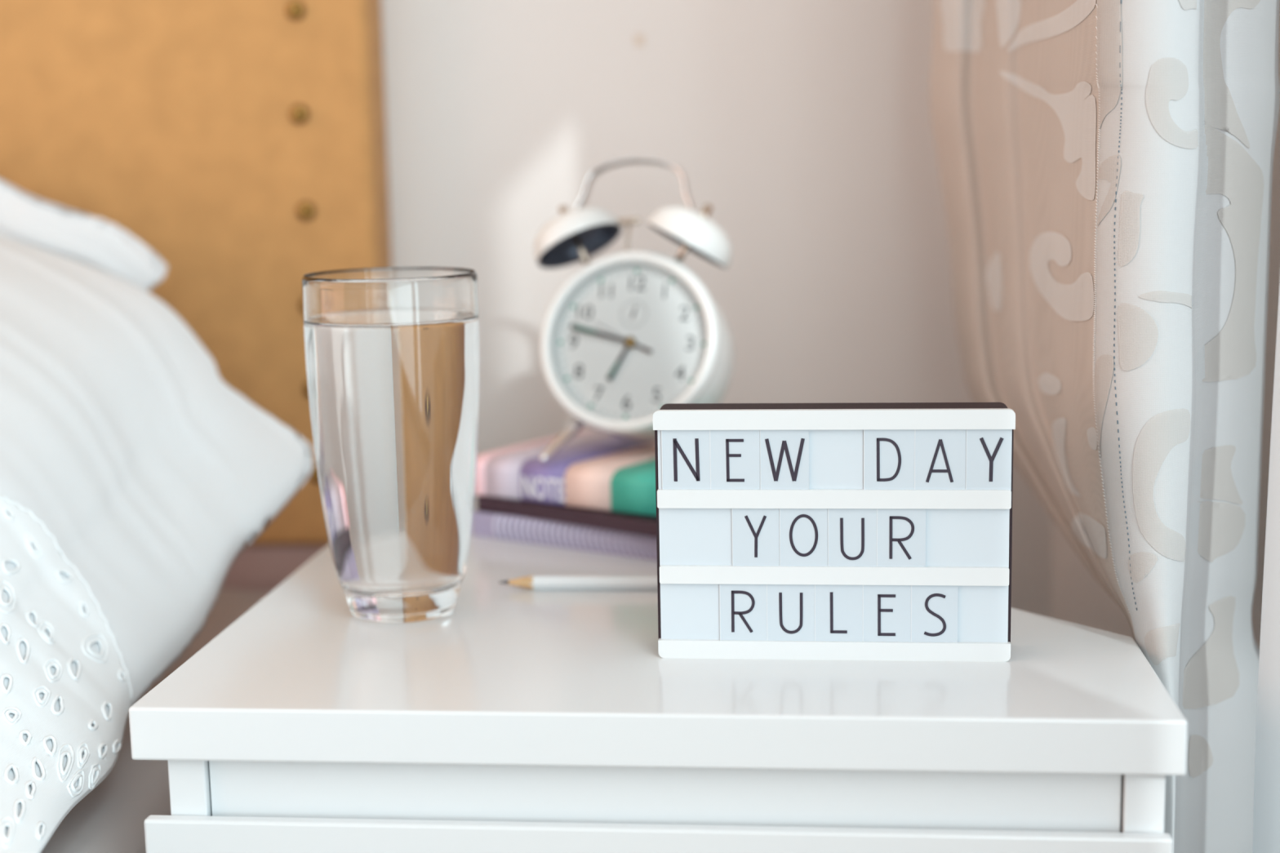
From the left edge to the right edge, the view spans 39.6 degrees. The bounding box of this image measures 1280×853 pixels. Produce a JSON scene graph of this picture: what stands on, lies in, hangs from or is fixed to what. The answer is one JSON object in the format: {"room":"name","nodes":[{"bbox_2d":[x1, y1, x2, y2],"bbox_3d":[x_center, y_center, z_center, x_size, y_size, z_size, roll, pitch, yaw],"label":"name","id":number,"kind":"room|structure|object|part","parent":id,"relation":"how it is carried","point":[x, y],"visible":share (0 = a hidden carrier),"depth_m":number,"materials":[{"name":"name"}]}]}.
{"room":"bedroom","nodes":[
{"label":"bedroom","id":0,"kind":"room"},
{"bbox_2d":[381,0,1053,617],"bbox_3d":[-1.038,-0.671,1.246,3.025,2.500,0.100,0,9,6],"label":"wall","id":1,"kind":"structure","parent":0,"point":[805,126],"depth_m":1.17,"materials":[{"name":"paint"}]},
{"bbox_2d":[634,34,644,45],"bbox_3d":[-0.001,-0.252,1.160,0.006,0.007,0.001,0,9,6],"label":"trim","id":2,"kind":"structure","parent":1,"relation":"attached to","point":[639,39],"depth_m":1.16,"materials":[{"name":"beige paint"}]},
{"bbox_2d":[1051,521,1133,637],"bbox_3d":[0.116,-0.270,-1.468,0.202,2.500,5.140,0,9,6],"label":"wall","id":3,"kind":"structure","parent":0,"point":[1077,597],"depth_m":1.17,"materials":[{"name":"paint"}]},
{"bbox_2d":[1251,3,1279,648],"bbox_3d":[0.147,-0.113,-1.436,0.147,2.180,4.510,0,9,6],"label":"window","id":4,"kind":"structure","parent":3,"relation":"in","point":[1274,251],"depth_m":0.84,"materials":[{"name":"white paint"}]},
{"bbox_3d":[-1.260,0.992,-1.084,3.025,0.060,5.240,0,9,6],"label":"floor","id":5,"kind":"structure","parent":0,"visible":0},
{"bbox_2d":[40,587,269,852],"bbox_3d":[-1.018,0.496,0.304,1.540,0.484,1.970,0,9,6],"label":"bed","id":6,"kind":"object","parent":5,"relation":"on","point":[109,819],"visible":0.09,"depth_m":0.79,"materials":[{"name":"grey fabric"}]},
{"bbox_2d":[0,179,167,291],"bbox_3d":[-0.423,-0.099,1.087,0.277,0.204,0.069,0,9,6],"label":"pillow","id":7,"kind":"object","parent":6,"relation":"on","point":[99,243],"visible":0.23,"depth_m":1.08,"materials":[{"name":"white fabric"}]},
{"bbox_2d":[0,235,313,852],"bbox_3d":[-0.401,0.010,0.842,0.407,0.256,0.506,0,9,6],"label":"pillow","id":8,"kind":"object","parent":6,"relation":"on","point":[134,478],"visible":1,"depth_m":0.91,"materials":[{"name":"white fabric"}]},
{"bbox_3d":[-0.265,0.077,0.833,0.074,0.092,0.018,3,10,24],"label":"hem cord","id":9,"kind":"part","parent":8,"relation":"part of","materials":[{"name":"white fabric"}]},
{"bbox_2d":[0,0,391,592],"bbox_3d":[-0.938,-0.002,1.261,1.550,1.170,0.054,0,9,6],"label":"headboard","id":10,"kind":"object","parent":5,"relation":"on","point":[243,143],"visible":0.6,"depth_m":1.15,"materials":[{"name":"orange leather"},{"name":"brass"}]},
{"bbox_3d":[-0.919,0.204,1.295,1.518,0.252,0.036,0,9,6],"label":"panel","id":11,"kind":"part","parent":10,"relation":"part of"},
{"bbox_2d":[128,494,1187,852],"bbox_3d":[0.025,0.348,0.910,0.400,0.550,0.456,0,9,6],"label":"nightstand","id":12,"kind":"object","parent":5,"relation":"on","point":[513,719],"visible":0.79,"depth_m":0.69,"materials":[{"name":"white paint"}]},
{"bbox_3d":[-0.153,0.357,0.941,0.015,0.529,0.419,0,9,6],"label":"panel","id":13,"kind":"part","parent":12,"relation":"part of","materials":[{"name":"white paint"}]},
{"bbox_2d":[301,266,479,622],"bbox_3d":[-0.111,0.008,0.813,0.079,0.157,0.079,8,12,44],"label":"glass","id":14,"kind":"object","parent":12,"relation":"on","point":[393,354],"visible":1,"depth_m":0.78,"materials":[{"name":"clear glass"}]},
{"bbox_2d":[471,509,657,559],"bbox_3d":[0.001,0.052,0.984,0.155,0.014,0.111,5,11,33],"label":"spiral notebook","id":15,"kind":"object","parent":12,"relation":"on","point":[485,524],"visible":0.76,"depth_m":0.95,"materials":[{"name":"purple paper"}]},
{"bbox_2d":[476,495,656,537],"bbox_3d":[0.001,0.042,0.977,0.150,0.008,0.105,6,11,38],"label":"notebook","id":16,"kind":"object","parent":15,"relation":"on","point":[643,525],"visible":0.35,"depth_m":0.94,"materials":[{"name":"dark brown cardboard cover"},{"name":"white paper"}]},
{"bbox_2d":[475,429,656,516],"bbox_3d":[0.000,0.025,0.984,0.152,0.022,0.108,5,11,34],"label":"notebook","id":17,"kind":"object","parent":16,"relation":"on","point":[594,469],"visible":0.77,"depth_m":0.96,"materials":[{"name":"multicolored printed cardboard"},{"name":"white paper"}]},
{"bbox_2d":[534,156,734,462],"bbox_3d":[-0.009,-0.067,0.980,0.114,0.160,0.107,2,9,16],"label":"alarm clock","id":18,"kind":"object","parent":17,"relation":"on","point":[629,335],"visible":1,"depth_m":0.98,"materials":[{"name":"white metal"}]},
{"bbox_3d":[-0.041,0.005,0.966,0.007,0.023,0.043,5,11,33],"label":"leg","id":19,"kind":"part","parent":18,"relation":"part of","materials":[{"name":"silver metal"}]},
{"bbox_3d":[-0.034,-0.102,1.003,0.021,0.032,0.004,7,12,42],"label":"bell post","id":20,"kind":"part","parent":18,"relation":"part of","materials":[{"name":"silver metal"}]},
{"bbox_3d":[-0.003,-0.131,0.997,0.076,0.042,0.009,2,-10,16],"label":"handle","id":21,"kind":"part","parent":18,"relation":"part of","materials":[{"name":"silver metal"}]},
{"bbox_3d":[0.026,-0.101,0.985,0.021,0.032,0.004,-3,9,-10],"label":"bell post","id":22,"kind":"part","parent":18,"relation":"part of","materials":[{"name":"silver metal"}]},
{"bbox_2d":[498,574,657,590],"bbox_3d":[0.016,0.075,0.854,0.170,0.007,0.007,0,9,5],"label":"pencil","id":23,"kind":"object","parent":12,"relation":"on","point":[533,582],"visible":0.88,"depth_m":0.85,"materials":[{"name":"white paint"}]},
{"bbox_3d":[0.004,0.259,0.694,0.392,0.217,0.007,0,9,6],"label":"drawer","id":24,"kind":"part","parent":12,"relation":"part of","materials":[{"name":"white paint"}]},
{"bbox_3d":[0.006,0.147,0.690,0.351,0.041,0.014,0,9,6],"label":"rail","id":25,"kind":"part","parent":12,"relation":"part of","materials":[{"name":"white paint"}]},
{"bbox_2d":[653,402,1015,662],"bbox_3d":[0.080,0.043,0.739,0.146,0.104,0.027,0,9,6],"label":"box","id":26,"kind":"object","parent":12,"relation":"on","point":[857,531],"visible":1,"depth_m":0.73,"materials":[{"name":"plastic"}]},
{"bbox_3d":[0.078,0.013,0.724,0.142,0.026,0.001,0,9,6],"label":"diffuser panel","id":27,"kind":"part","parent":26,"relation":"part of","materials":[{"name":"white plastic"}]},
{"bbox_3d":[0.080,0.092,0.735,0.144,0.008,0.004,0,9,6],"label":"rail","id":28,"kind":"part","parent":26,"relation":"part of","materials":[{"name":"white plastic"}]},
{"bbox_3d":[0.079,0.061,0.730,0.142,0.007,0.004,0,9,6],"label":"rail","id":29,"kind":"part","parent":26,"relation":"part of","materials":[{"name":"white plastic"}]},
{"bbox_3d":[0.078,0.029,0.725,0.143,0.008,0.004,0,9,6],"label":"rail","id":30,"kind":"part","parent":26,"relation":"part of","materials":[{"name":"white plastic"}]},
{"bbox_3d":[0.078,-0.003,0.720,0.146,0.008,0.004,0,9,6],"label":"rail","id":31,"kind":"part","parent":26,"relation":"part of","materials":[{"name":"white plastic"}]},
{"bbox_3d":[0.080,0.076,0.733,0.142,0.025,0.001,0,9,6],"label":"diffuser panel","id":32,"kind":"part","parent":26,"relation":"part of","materials":[{"name":"white plastic"}]},
{"bbox_3d":[0.079,0.045,0.729,0.142,0.025,0.001,0,9,6],"label":"diffuser panel","id":33,"kind":"part","parent":26,"relation":"part of","materials":[{"name":"white plastic"}]},
{"bbox_3d":[0.197,0.380,0.752,0.015,0.529,0.106,0,9,6],"label":"panel","id":34,"kind":"part","parent":12,"relation":"part of","materials":[{"name":"white paint"}]},
{"bbox_3d":[-1.308,-1.537,-1.478,3.025,0.060,5.240,0,9,6],"label":"ceiling","id":35,"kind":"structure","parent":0,"visible":0},
{"bbox_2d":[929,0,1279,852],"bbox_3d":[0.226,-0.626,0.795,0.116,2.493,0.341,-2,9,-3],"label":"curtain","id":36,"kind":"object","parent":35,"relation":"hanging from","point":[1105,166],"visible":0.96,"depth_m":0.77,"materials":[{"name":"white fabric"}]},
{"bbox_2d":[1253,281,1279,852],"bbox_3d":[0.258,-0.589,0.577,0.074,2.485,0.022,7,12,43],"label":"sheer curtain","id":37,"kind":"object","parent":35,"relation":"hanging from","point":[1266,811],"visible":1,"depth_m":0.70,"materials":[{"name":"white fabric"}]}
]}

